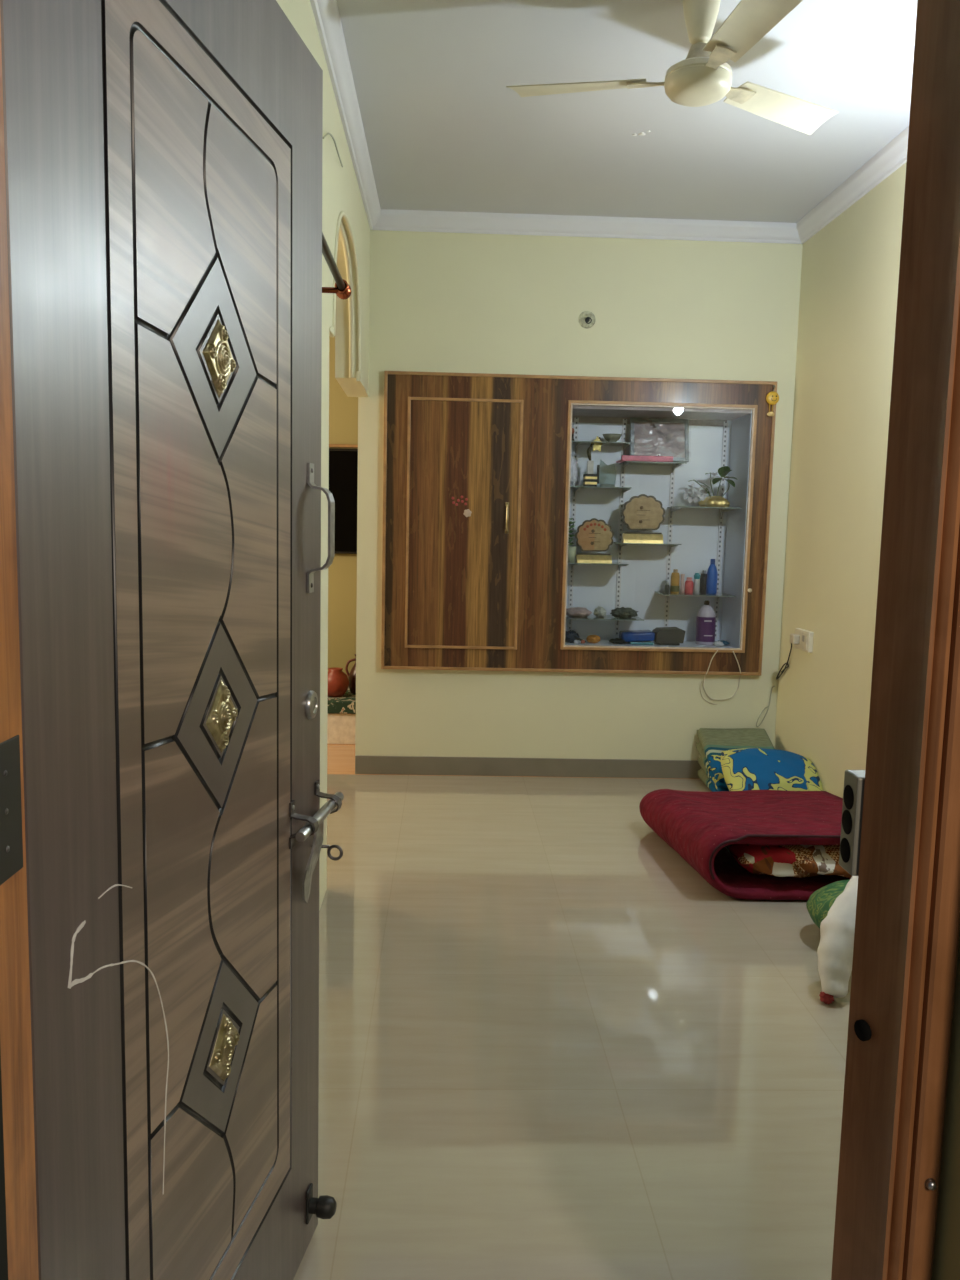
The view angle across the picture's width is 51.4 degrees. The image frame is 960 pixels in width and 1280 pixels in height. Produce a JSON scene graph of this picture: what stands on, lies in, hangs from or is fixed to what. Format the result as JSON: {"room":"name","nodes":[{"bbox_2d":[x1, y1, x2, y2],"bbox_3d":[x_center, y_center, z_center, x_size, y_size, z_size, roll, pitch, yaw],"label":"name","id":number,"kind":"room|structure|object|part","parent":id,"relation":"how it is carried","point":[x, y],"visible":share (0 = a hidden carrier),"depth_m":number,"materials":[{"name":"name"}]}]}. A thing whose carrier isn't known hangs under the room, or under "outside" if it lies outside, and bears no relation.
{"room":"home entrance doorway","nodes":[
{"label":"home entrance doorway","id":0,"kind":"room"},
{"bbox_2d":[276,0,369,910],"bbox_3d":[-0.552,-0.458,2.931,0.114,2.840,4.360,1,7,-2],"label":"wall","id":1,"kind":"structure","parent":0,"point":[345,226],"depth_m":3.47,"materials":[{"name":"yellow paint"}]},
{"bbox_2d":[0,18,38,1279],"bbox_3d":[-0.436,0.159,0.815,0.094,2.100,0.090,1,7,-2],"label":"door frame","id":2,"kind":"structure","parent":1,"relation":"attached to","point":[18,1207],"depth_m":0.83,"materials":[{"name":"orange wood"}]},
{"bbox_2d":[0,0,343,1279],"bbox_3d":[-0.330,0.126,1.325,0.088,2.031,0.886,2,7,8],"label":"door","id":3,"kind":"structure","parent":2,"relation":"attached to","point":[163,158],"depth_m":1.16,"materials":[{"name":"laminate"}]},
{"bbox_3d":[-0.262,-0.184,1.644,0.040,0.212,0.024,2,7,8],"label":"pull handle","id":4,"kind":"part","parent":3,"relation":"part of","materials":[{"name":"metal"}]},
{"bbox_2d":[323,133,342,166],"bbox_3d":[-0.488,-1.634,3.351,0.015,0.105,0.542,1,7,-2],"label":"wire","id":5,"kind":"object","parent":1,"relation":"attached to","point":[330,134],"visible":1,"depth_m":3.33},
{"bbox_2d":[322,232,350,299],"bbox_3d":[-0.403,-0.896,2.017,0.124,0.064,1.736,1,7,-2],"label":"curtain rod","id":6,"kind":"object","parent":1,"relation":"attached to","point":[342,289],"visible":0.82,"depth_m":2.71,"materials":[{"name":"brown metal"}]},
{"bbox_3d":[-0.363,-0.903,1.997,0.020,0.020,1.695,1,7,-2],"label":"rod","id":7,"kind":"part","parent":6,"relation":"part of","materials":[{"name":"brown metal"}]},
{"bbox_2d":[310,0,380,229],"bbox_3d":[-0.449,-1.836,2.876,0.055,0.085,4.160,1,7,-2],"label":"crown molding","id":8,"kind":"structure","parent":1,"relation":"attached to","point":[326,12],"depth_m":3.47,"materials":[{"name":"white paint"}]},
{"bbox_3d":[-0.538,-1.373,3.936,0.050,0.522,1.032,1,7,-2],"label":"moulding","id":9,"kind":"part","parent":1,"relation":"part of","materials":[{"name":"yellow paint"}]},
{"bbox_2d":[328,336,357,676],"bbox_3d":[-1.456,-0.874,6.399,3.100,2.840,0.100,1,7,-2],"label":"wall","id":10,"kind":"structure","parent":0,"point":[343,409],"depth_m":6.42,"materials":[{"name":"yellow paint"}]},
{"bbox_2d":[329,448,357,553],"bbox_3d":[-1.178,-0.885,6.326,0.950,0.660,0.060,1,7,-2],"label":"wall screen","id":11,"kind":"object","parent":10,"relation":"attached to","point":[343,463],"visible":0.02,"depth_m":6.30,"materials":[{"name":"black glass"}]},
{"bbox_2d":[329,444,357,447],"bbox_3d":[-1.170,-1.228,6.282,1.050,0.018,0.070,1,7,-2],"label":"ledge","id":12,"kind":"object","parent":10,"relation":"attached to","point":[330,445],"visible":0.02,"depth_m":6.26,"materials":[{"name":"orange wood"}]},
{"bbox_2d":[293,744,851,1279],"bbox_3d":[-0.451,1.103,2.328,4.900,0.120,8.800,1,7,-2],"label":"floor","id":13,"kind":"structure","parent":0,"point":[550,1048],"depth_m":2.52,"materials":[{"name":"beige tile"}]},
{"bbox_2d":[327,686,355,743],"bbox_3d":[-1.223,0.452,6.199,1.440,0.262,0.595,1,7,-2],"label":"platform","id":14,"kind":"object","parent":13,"relation":"on","point":[341,721],"visible":0.02,"depth_m":5.93,"materials":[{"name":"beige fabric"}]},
{"bbox_2d":[328,667,348,696],"bbox_3d":[-0.879,0.257,6.064,0.170,0.170,0.170,1,7,-2],"label":"clay pot","id":15,"kind":"object","parent":14,"relation":"on","point":[338,682],"visible":0.89,"depth_m":6.01,"materials":[{"name":"orange ceramic"}]},
{"bbox_2d":[345,654,355,693],"bbox_3d":[-0.753,0.209,6.203,0.132,0.240,0.131,7,8,39],"label":"jug","id":16,"kind":"object","parent":14,"relation":"on","point":[352,676],"visible":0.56,"depth_m":6.17,"materials":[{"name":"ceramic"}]},
{"bbox_3d":[-0.802,0.172,6.189,0.065,0.120,0.017,0,7,-7],"label":"handle","id":17,"kind":"part","parent":16,"relation":"part of","materials":[{"name":"brown ceramic"}]},
{"bbox_2d":[696,728,774,791],"bbox_3d":[1.344,0.626,5.068,0.396,0.284,0.435,1,7,-2],"label":"folded blanket","id":18,"kind":"object","parent":13,"relation":"on","point":[712,741],"visible":0.27,"depth_m":5.13,"materials":[{"name":"fabric"}]},
{"bbox_2d":[639,789,849,899],"bbox_3d":[1.149,0.766,3.979,0.875,0.244,0.879,1,7,-2],"label":"mattress","id":19,"kind":"object","parent":13,"relation":"on","point":[698,826],"visible":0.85,"depth_m":3.76,"materials":[{"name":"red fabric"}]},
{"bbox_2d":[725,844,851,878],"bbox_3d":[1.240,0.795,3.801,0.600,0.140,0.526,1,7,-2],"label":"bedsheet","id":20,"kind":"object","parent":19,"relation":"on","point":[797,861],"visible":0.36,"depth_m":3.60,"materials":[{"name":"fabric"}]},
{"bbox_2d":[721,748,822,790],"bbox_3d":[1.382,0.653,4.697,0.491,0.252,0.322,0,7,-8],"label":"floral pillow","id":21,"kind":"object","parent":13,"relation":"on","point":[743,769],"visible":0.67,"depth_m":4.63,"materials":[{"name":"blue fabric"}]},
{"bbox_2d":[806,880,848,928],"bbox_3d":[1.308,0.884,3.226,0.489,0.197,0.320,1,7,-2],"label":"pillow","id":22,"kind":"object","parent":13,"relation":"on","point":[820,902],"visible":0.13,"depth_m":3.21,"materials":[{"name":"green fabric"}]},
{"bbox_2d":[817,876,857,1004],"bbox_3d":[1.107,0.826,2.923,0.415,0.363,0.144,-4,8,-37],"label":"sheet","id":23,"kind":"object","parent":13,"relation":"on","point":[837,930],"visible":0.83,"depth_m":2.83,"materials":[{"name":"white fabric"}]},
{"bbox_2d":[355,230,802,759],"bbox_3d":[0.532,-0.692,5.195,2.322,2.840,0.120,1,7,-2],"label":"wall","id":24,"kind":"structure","parent":0,"point":[439,301],"depth_m":5.06,"materials":[{"name":"yellow paint"}]},
{"bbox_2d":[355,755,701,778],"bbox_3d":[0.454,0.676,5.284,2.222,0.098,0.010,1,7,-2],"label":"baseboard","id":25,"kind":"structure","parent":24,"relation":"attached to","point":[395,765],"depth_m":5.27,"materials":[{"name":"grey tile"}]},
{"bbox_2d":[381,371,776,675],"bbox_3d":[0.493,-0.601,5.290,1.990,1.509,0.414,1,7,-2],"label":"wall cabinet","id":26,"kind":"object","parent":24,"relation":"attached to","point":[479,499],"depth_m":5.14,"materials":[{"name":"brown wood"}]},
{"bbox_3d":[-0.085,-0.587,5.100,0.552,1.240,0.010,1,7,-2],"label":"door","id":27,"kind":"part","parent":26,"relation":"part of","materials":[{"name":"brown wood"}]},
{"bbox_3d":[0.138,-0.622,5.084,0.018,0.159,0.033,1,7,-2],"label":"handle","id":28,"kind":"part","parent":26,"relation":"part of","materials":[{"name":"gold metal"}]},
{"bbox_2d":[568,518,576,562],"bbox_3d":[0.472,-0.529,5.289,0.079,0.236,0.092,4,7,22],"label":"potted plant","id":29,"kind":"object","parent":26,"relation":"on","point":[571,549],"visible":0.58,"depth_m":5.28,"materials":[{"name":"green plant"}]},
{"bbox_3d":[0.481,-0.454,5.301,0.062,0.085,0.061,1,7,-2],"label":"pot","id":30,"kind":"part","parent":29,"relation":"part of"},
{"bbox_2d":[570,453,577,485],"bbox_3d":[0.485,-0.907,5.309,0.072,0.176,0.073,1,7,-2],"label":"plastic bag","id":31,"kind":"object","parent":26,"relation":"on","point":[573,477],"visible":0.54,"depth_m":5.29,"materials":[{"name":"white plastic"}]},
{"bbox_2d":[565,630,585,642],"bbox_3d":[0.500,-0.021,5.380,0.134,0.070,0.110,1,7,-2],"label":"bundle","id":32,"kind":"object","parent":26,"relation":"on","point":[572,636],"visible":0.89,"depth_m":5.35,"materials":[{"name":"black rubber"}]},
{"bbox_2d":[566,607,591,616],"bbox_3d":[0.531,-0.151,5.394,0.150,0.051,0.161,4,7,21],"label":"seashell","id":33,"kind":"object","parent":26,"relation":"on","point":[575,611],"visible":0.94,"depth_m":5.34,"materials":[{"name":"pink"}]},
{"bbox_2d":[583,436,602,486],"bbox_3d":[0.605,-0.948,5.309,0.096,0.270,0.064,1,7,-2],"label":"trophy","id":34,"kind":"object","parent":26,"relation":"on","point":[590,479],"visible":0.94,"depth_m":5.29,"materials":[{"name":"gold metal"}]},
{"bbox_2d":[586,635,600,642],"bbox_3d":[0.610,-0.007,5.376,0.077,0.045,0.078,1,7,-2],"label":"toy","id":35,"kind":"object","parent":26,"relation":"on","point":[591,638],"visible":1,"depth_m":5.36,"materials":[{"name":"plastic"}]},
{"bbox_2d":[575,518,613,562],"bbox_3d":[0.613,-0.533,5.349,0.209,0.237,0.065,1,7,-2],"label":"plaque","id":36,"kind":"object","parent":26,"relation":"on","point":[594,535],"visible":1,"depth_m":5.34,"materials":[{"name":"brown wood"}]},
{"bbox_2d":[568,561,628,564],"bbox_3d":[0.606,-0.415,5.377,0.343,0.005,0.263,1,7,-2],"label":"glass shelf","id":37,"kind":"object","parent":26,"relation":"attached to","point":[613,562],"depth_m":5.29,"materials":[{"name":"clear glass"}]},
{"bbox_2d":[594,606,606,616],"bbox_3d":[0.648,-0.153,5.404,0.071,0.059,0.133,1,7,-2],"label":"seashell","id":38,"kind":"object","parent":26,"relation":"on","point":[599,611],"visible":1,"depth_m":5.36,"materials":[{"name":"white"}]},
{"bbox_2d":[570,486,631,489],"bbox_3d":[0.615,-0.812,5.331,0.343,0.005,0.263,1,7,-2],"label":"glass shelf","id":39,"kind":"object","parent":26,"relation":"attached to","point":[571,487],"depth_m":5.29,"materials":[{"name":"clear glass"}]},
{"bbox_2d":[571,441,630,445],"bbox_3d":[0.619,-1.051,5.337,0.343,0.005,0.198,1,7,-2],"label":"glass shelf","id":40,"kind":"object","parent":26,"relation":"attached to","point":[574,443],"depth_m":5.31,"materials":[{"name":"clear glass"}]},
{"bbox_2d":[566,614,643,620],"bbox_3d":[0.647,-0.124,5.411,0.438,0.005,0.263,1,7,-2],"label":"glass shelf","id":41,"kind":"object","parent":26,"relation":"attached to","point":[608,616],"depth_m":5.34,"materials":[{"name":"clear glass"}]},
{"bbox_2d":[597,459,616,486],"bbox_3d":[0.675,-0.886,5.320,0.103,0.148,0.053,1,7,-2],"label":"trophy","id":42,"kind":"object","parent":26,"relation":"on","point":[598,466],"visible":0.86,"depth_m":5.30,"materials":[{"name":"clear glass"}]},
{"bbox_2d":[602,434,621,441],"bbox_3d":[0.704,-1.072,5.318,0.104,0.045,0.104,1,7,-2],"label":"glass bowl","id":43,"kind":"object","parent":26,"relation":"on","point":[609,437],"visible":0.91,"depth_m":5.29,"materials":[{"name":"clear glass"}]},
{"bbox_2d":[609,638,625,643],"bbox_3d":[0.740,0.004,5.362,0.099,0.031,0.075,1,7,-2],"label":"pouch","id":44,"kind":"object","parent":26,"relation":"on","point":[616,640],"visible":1,"depth_m":5.34,"materials":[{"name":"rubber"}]},
{"bbox_2d":[610,607,638,617],"bbox_3d":[0.775,-0.150,5.394,0.152,0.060,0.157,5,7,28],"label":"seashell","id":45,"kind":"object","parent":26,"relation":"on","point":[622,612],"visible":1,"depth_m":5.35,"materials":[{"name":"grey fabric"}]},
{"bbox_2d":[619,630,654,644],"bbox_3d":[0.850,-0.017,5.406,0.174,0.069,0.135,1,7,-2],"label":"packet","id":46,"kind":"object","parent":26,"relation":"on","point":[637,637],"visible":0.98,"depth_m":5.34,"materials":[{"name":"plastic"}]},
{"bbox_2d":[621,494,664,543],"bbox_3d":[0.873,-0.649,5.339,0.237,0.261,0.065,1,7,-2],"label":"plaque","id":47,"kind":"object","parent":26,"relation":"on","point":[641,512],"visible":1,"depth_m":5.33,"materials":[{"name":"beige wood"}]},
{"bbox_2d":[616,455,672,462],"bbox_3d":[0.876,-0.963,5.325,0.273,0.029,0.182,1,7,-2],"label":"tray","id":48,"kind":"object","parent":26,"relation":"on","point":[624,458],"visible":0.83,"depth_m":5.24,"materials":[{"name":"plastic"}]},
{"bbox_2d":[630,418,688,461],"bbox_3d":[0.968,-1.082,5.366,0.332,0.243,0.084,1,7,-2],"label":"picture frame","id":49,"kind":"object","parent":48,"relation":"on","point":[648,436],"visible":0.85,"depth_m":5.37,"materials":[{"name":"silver metal"}]},
{"bbox_2d":[614,542,681,544],"bbox_3d":[0.914,-0.521,5.402,0.350,0.005,0.208,1,7,-2],"label":"glass shelf","id":50,"kind":"object","parent":26,"relation":"attached to","point":[615,543],"depth_m":5.42,"materials":[{"name":"clear glass"}]},
{"bbox_2d":[619,461,686,465],"bbox_3d":[0.924,-0.946,5.348,0.320,0.005,0.218,1,7,-2],"label":"glass shelf","id":51,"kind":"object","parent":26,"relation":"attached to","point":[627,463],"depth_m":5.33,"materials":[{"name":"clear glass"}]},
{"bbox_3d":[0.915,-0.573,5.138,0.966,1.270,0.026,1,7,-2],"label":"glass frame","id":52,"kind":"part","parent":26,"relation":"part of","materials":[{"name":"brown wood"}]},
{"bbox_2d":[664,581,669,592],"bbox_3d":[1.010,-0.285,5.388,0.028,0.064,0.028,1,7,-2],"label":"vial","id":53,"kind":"object","parent":26,"relation":"on","point":[667,587],"visible":1,"depth_m":5.38,"materials":[{"name":"glass"}]},
{"bbox_2d":[652,627,685,644],"bbox_3d":[1.021,-0.022,5.403,0.152,0.088,0.130,1,7,-2],"label":"box","id":54,"kind":"object","parent":26,"relation":"on","point":[663,635],"visible":0.99,"depth_m":5.34,"materials":[{"name":"grey"}]},
{"bbox_2d":[670,569,679,593],"bbox_3d":[1.053,-0.317,5.386,0.049,0.130,0.049,1,7,-2],"label":"bottle","id":55,"kind":"object","parent":26,"relation":"on","point":[675,577],"visible":1,"depth_m":5.37,"materials":[{"name":"plastic"}]},
{"bbox_2d":[680,574,684,593],"bbox_3d":[1.093,-0.304,5.388,0.024,0.106,0.024,1,7,-2],"label":"tube","id":56,"kind":"object","parent":26,"relation":"on","point":[682,575],"visible":1,"depth_m":5.38,"materials":[{"name":"white plastic"}]},
{"bbox_2d":[684,577,693,593],"bbox_3d":[1.129,-0.294,5.391,0.046,0.088,0.046,1,7,-2],"label":"bottle","id":57,"kind":"object","parent":26,"relation":"on","point":[689,583],"visible":1,"depth_m":5.37,"materials":[{"name":"pink plastic"}]},
{"bbox_2d":[655,591,735,596],"bbox_3d":[1.164,-0.249,5.414,0.380,0.005,0.263,1,7,-2],"label":"glass shelf","id":58,"kind":"object","parent":26,"relation":"attached to","point":[657,593],"depth_m":5.37,"materials":[{"name":"clear glass"}]},
{"bbox_2d":[693,573,699,593],"bbox_3d":[1.171,-0.307,5.391,0.036,0.114,0.036,1,7,-2],"label":"tube","id":59,"kind":"object","parent":26,"relation":"on","point":[696,575],"visible":1,"depth_m":5.38,"materials":[{"name":"white plastic"}]},
{"bbox_2d":[699,570,706,593],"bbox_3d":[1.218,-0.316,5.426,0.044,0.126,0.044,1,7,-2],"label":"bottle","id":60,"kind":"object","parent":26,"relation":"on","point":[702,590],"visible":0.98,"depth_m":5.41,"materials":[{"name":"plastic"}]},
{"bbox_2d":[667,506,740,508],"bbox_3d":[1.201,-0.710,5.362,0.333,0.005,0.263,1,7,-2],"label":"glass shelf","id":61,"kind":"object","parent":26,"relation":"attached to","point":[668,507],"depth_m":5.30,"materials":[{"name":"clear glass"}]},
{"bbox_2d":[695,601,715,644],"bbox_3d":[1.226,-0.095,5.416,0.104,0.238,0.105,1,7,-2],"label":"bottle","id":62,"kind":"object","parent":26,"relation":"on","point":[705,618],"visible":0.97,"depth_m":5.38,"materials":[{"name":"purple plastic"}]},
{"bbox_2d":[682,466,737,506],"bbox_3d":[1.216,-0.820,5.349,0.282,0.217,0.189,1,7,-2],"label":"artificial plant","id":63,"kind":"object","parent":26,"relation":"on","point":[709,501],"visible":0.96,"depth_m":5.32,"materials":[{"name":"white plastic"}]},
{"bbox_3d":[1.104,-0.784,5.328,0.058,0.058,0.028,1,7,-2],"label":"white flower","id":64,"kind":"part","parent":63,"relation":"part of","materials":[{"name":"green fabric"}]},
{"bbox_3d":[1.122,-0.761,5.332,0.060,0.057,0.028,1,7,-2],"label":"white flower","id":65,"kind":"part","parent":63,"relation":"part of","materials":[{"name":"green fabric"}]},
{"bbox_3d":[1.135,-0.808,5.327,0.057,0.058,0.028,1,7,-2],"label":"white flower","id":66,"kind":"part","parent":63,"relation":"part of","materials":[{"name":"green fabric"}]},
{"bbox_3d":[1.155,-0.761,5.333,0.059,0.058,0.028,1,7,-2],"label":"white flower","id":67,"kind":"part","parent":63,"relation":"part of","materials":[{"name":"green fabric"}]},
{"bbox_3d":[1.168,-0.790,5.330,0.059,0.058,0.028,1,7,-2],"label":"white flower","id":68,"kind":"part","parent":63,"relation":"part of","materials":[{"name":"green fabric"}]},
{"bbox_3d":[1.202,-0.799,5.330,0.060,0.057,0.028,1,7,-2],"label":"white flower","id":69,"kind":"part","parent":63,"relation":"part of","materials":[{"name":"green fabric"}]},
{"bbox_3d":[1.195,-0.773,5.332,0.059,0.058,0.028,1,7,-2],"label":"white flower","id":70,"kind":"part","parent":63,"relation":"part of","materials":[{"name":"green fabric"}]},
{"bbox_3d":[1.238,-0.821,5.339,0.195,0.147,0.035,1,7,-2],"label":"stem","id":71,"kind":"part","parent":63,"relation":"part of","materials":[{"name":"plastic"}]},
{"bbox_2d":[706,559,717,593],"bbox_3d":[1.254,-0.343,5.389,0.057,0.190,0.057,1,7,-2],"label":"bottle","id":72,"kind":"object","parent":26,"relation":"on","point":[711,582],"visible":1,"depth_m":5.37,"materials":[{"name":"plastic"}]},
{"bbox_2d":[712,641,723,646],"bbox_3d":[1.277,0.019,5.351,0.062,0.030,0.065,-2,7,-29],"label":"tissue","id":73,"kind":"object","parent":26,"relation":"on","point":[716,643],"visible":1,"depth_m":5.33,"materials":[{"name":"white paper"}]},
{"bbox_2d":[700,650,740,704],"bbox_3d":[1.266,0.197,5.238,0.212,0.296,0.041,1,7,-2],"label":"cable","id":74,"kind":"object","parent":26,"relation":"hanging from","point":[717,650],"visible":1,"depth_m":5.26,"materials":[{"name":"white plastic"}]},
{"bbox_2d":[718,640,729,644],"bbox_3d":[1.318,0.014,5.410,0.075,0.025,0.091,1,7,-2],"label":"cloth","id":75,"kind":"object","parent":26,"relation":"on","point":[724,642],"visible":0.55,"depth_m":5.39,"materials":[{"name":"teal fabric"}]},
{"bbox_2d":[766,385,778,415],"bbox_3d":[1.485,-1.215,5.069,0.068,0.156,0.030,1,7,-2],"label":"hanger","id":76,"kind":"object","parent":26,"relation":"hanging from","point":[772,398],"visible":1,"depth_m":5.06,"materials":[{"name":"yellow plastic"}]},
{"bbox_2d":[578,311,594,327],"bbox_3d":[0.539,-1.614,5.024,0.086,0.086,0.010,1,7,-2],"label":"conduit","id":77,"kind":"object","parent":24,"relation":"attached to","point":[589,321],"visible":1,"depth_m":5.02,"materials":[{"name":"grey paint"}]},
{"bbox_2d":[372,209,803,243],"bbox_3d":[0.542,-2.051,4.951,2.170,0.085,0.055,1,7,-2],"label":"crown molding","id":78,"kind":"structure","parent":24,"relation":"attached to","point":[389,219],"depth_m":4.94,"materials":[{"name":"white paint"}]},
{"bbox_2d":[756,686,774,726],"bbox_3d":[1.510,0.351,5.280,0.092,0.224,0.006,1,7,-2],"label":"cable","id":79,"kind":"object","parent":24,"relation":"attached to","point":[773,686],"visible":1,"depth_m":5.28,"materials":[{"name":"grey plastic"}]},
{"bbox_2d":[337,0,916,222],"bbox_3d":[-0.484,-2.010,3.490,4.800,0.120,5.980,1,7,-2],"label":"ceiling","id":80,"kind":"structure","parent":0,"point":[444,130],"depth_m":3.65,"materials":[{"name":"white paint"}]},
{"bbox_2d":[632,130,649,135],"bbox_3d":[0.630,-1.968,3.882,0.081,0.004,0.036,6,8,35],"label":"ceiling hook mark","id":81,"kind":"object","parent":80,"relation":"attached to","point":[641,133],"visible":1,"depth_m":3.88,"materials":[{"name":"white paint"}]},
{"bbox_2d":[506,0,837,134],"bbox_3d":[0.612,-1.709,2.804,1.054,0.274,0.872,1,7,-2],"label":"ceiling fan","id":82,"kind":"object","parent":80,"relation":"hanging from","point":[704,77],"visible":1,"depth_m":2.88,"materials":[{"name":"beige metal"}]},
{"bbox_3d":[0.291,-1.653,2.982,0.407,0.031,0.130,3,7,11],"label":"blade","id":83,"kind":"part","parent":82,"relation":"part of","materials":[{"name":"beige metal"}]},
{"bbox_3d":[0.638,-1.629,2.920,0.194,0.090,0.194,1,7,-2],"label":"motor","id":84,"kind":"part","parent":82,"relation":"part of","materials":[{"name":"beige metal"}]},
{"bbox_3d":[0.702,-1.597,2.574,0.130,0.031,0.407,0,7,-10],"label":"blade","id":85,"kind":"part","parent":82,"relation":"part of","materials":[{"name":"beige metal"}]},
{"bbox_3d":[0.940,-1.652,3.103,0.407,0.031,0.130,-3,8,-31],"label":"blade","id":86,"kind":"part","parent":82,"relation":"part of","materials":[{"name":"beige metal"}]},
{"bbox_2d":[774,162,906,797],"bbox_3d":[1.721,-0.427,3.108,0.120,2.840,4.360,1,7,-2],"label":"wall","id":87,"kind":"structure","parent":0,"point":[850,267],"depth_m":4.49,"materials":[{"name":"yellow paint"}]},
{"bbox_2d":[776,628,813,679],"bbox_3d":[1.558,0.085,5.015,0.056,0.301,0.461,1,7,-2],"label":"wall socket","id":88,"kind":"object","parent":87,"relation":"attached to","point":[802,639],"visible":1,"depth_m":4.88,"materials":[{"name":"beige plastic"}]},
{"bbox_3d":[1.567,0.005,4.825,0.006,0.080,0.080,1,7,-2],"label":"plate","id":89,"kind":"part","parent":88,"relation":"part of","materials":[{"name":"white plastic"}]},
{"bbox_2d":[796,126,908,243],"bbox_3d":[1.664,-1.798,2.959,0.055,0.085,4.140,1,7,-2],"label":"crown molding","id":90,"kind":"structure","parent":87,"relation":"attached to","point":[893,155],"depth_m":4.27,"materials":[{"name":"white paint"}]},
{"bbox_2d":[840,838,849,862],"bbox_3d":[0.405,0.232,1.103,0.003,0.027,0.027,1,7,-2],"label":"speaker","id":91,"kind":"object","parent":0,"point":[844,842],"depth_m":1.10},
{"bbox_2d":[842,810,851,833],"bbox_3d":[0.405,0.201,1.100,0.003,0.027,0.027,1,7,-2],"label":"speaker","id":92,"kind":"object","parent":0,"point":[846,814],"depth_m":1.10},
{"bbox_2d":[843,785,853,809],"bbox_3d":[0.406,0.173,1.097,0.003,0.027,0.027,1,7,-2],"label":"speaker","id":93,"kind":"object","parent":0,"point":[848,792],"depth_m":1.09},
{"bbox_2d":[932,930,959,1279],"bbox_3d":[0.677,-0.200,0.913,2.309,2.840,0.215,1,7,-2],"label":"wall","id":94,"kind":"structure","parent":0,"point":[946,1257],"depth_m":1.04,"materials":[{"name":"green paint"}]},
{"bbox_2d":[831,0,959,1279],"bbox_3d":[0.456,0.152,1.049,0.100,2.100,0.128,1,7,-2],"label":"door frame","id":95,"kind":"structure","parent":94,"relation":"attached to","point":[900,836],"depth_m":1.01,"materials":[{"name":"brown wood"}]}
]}

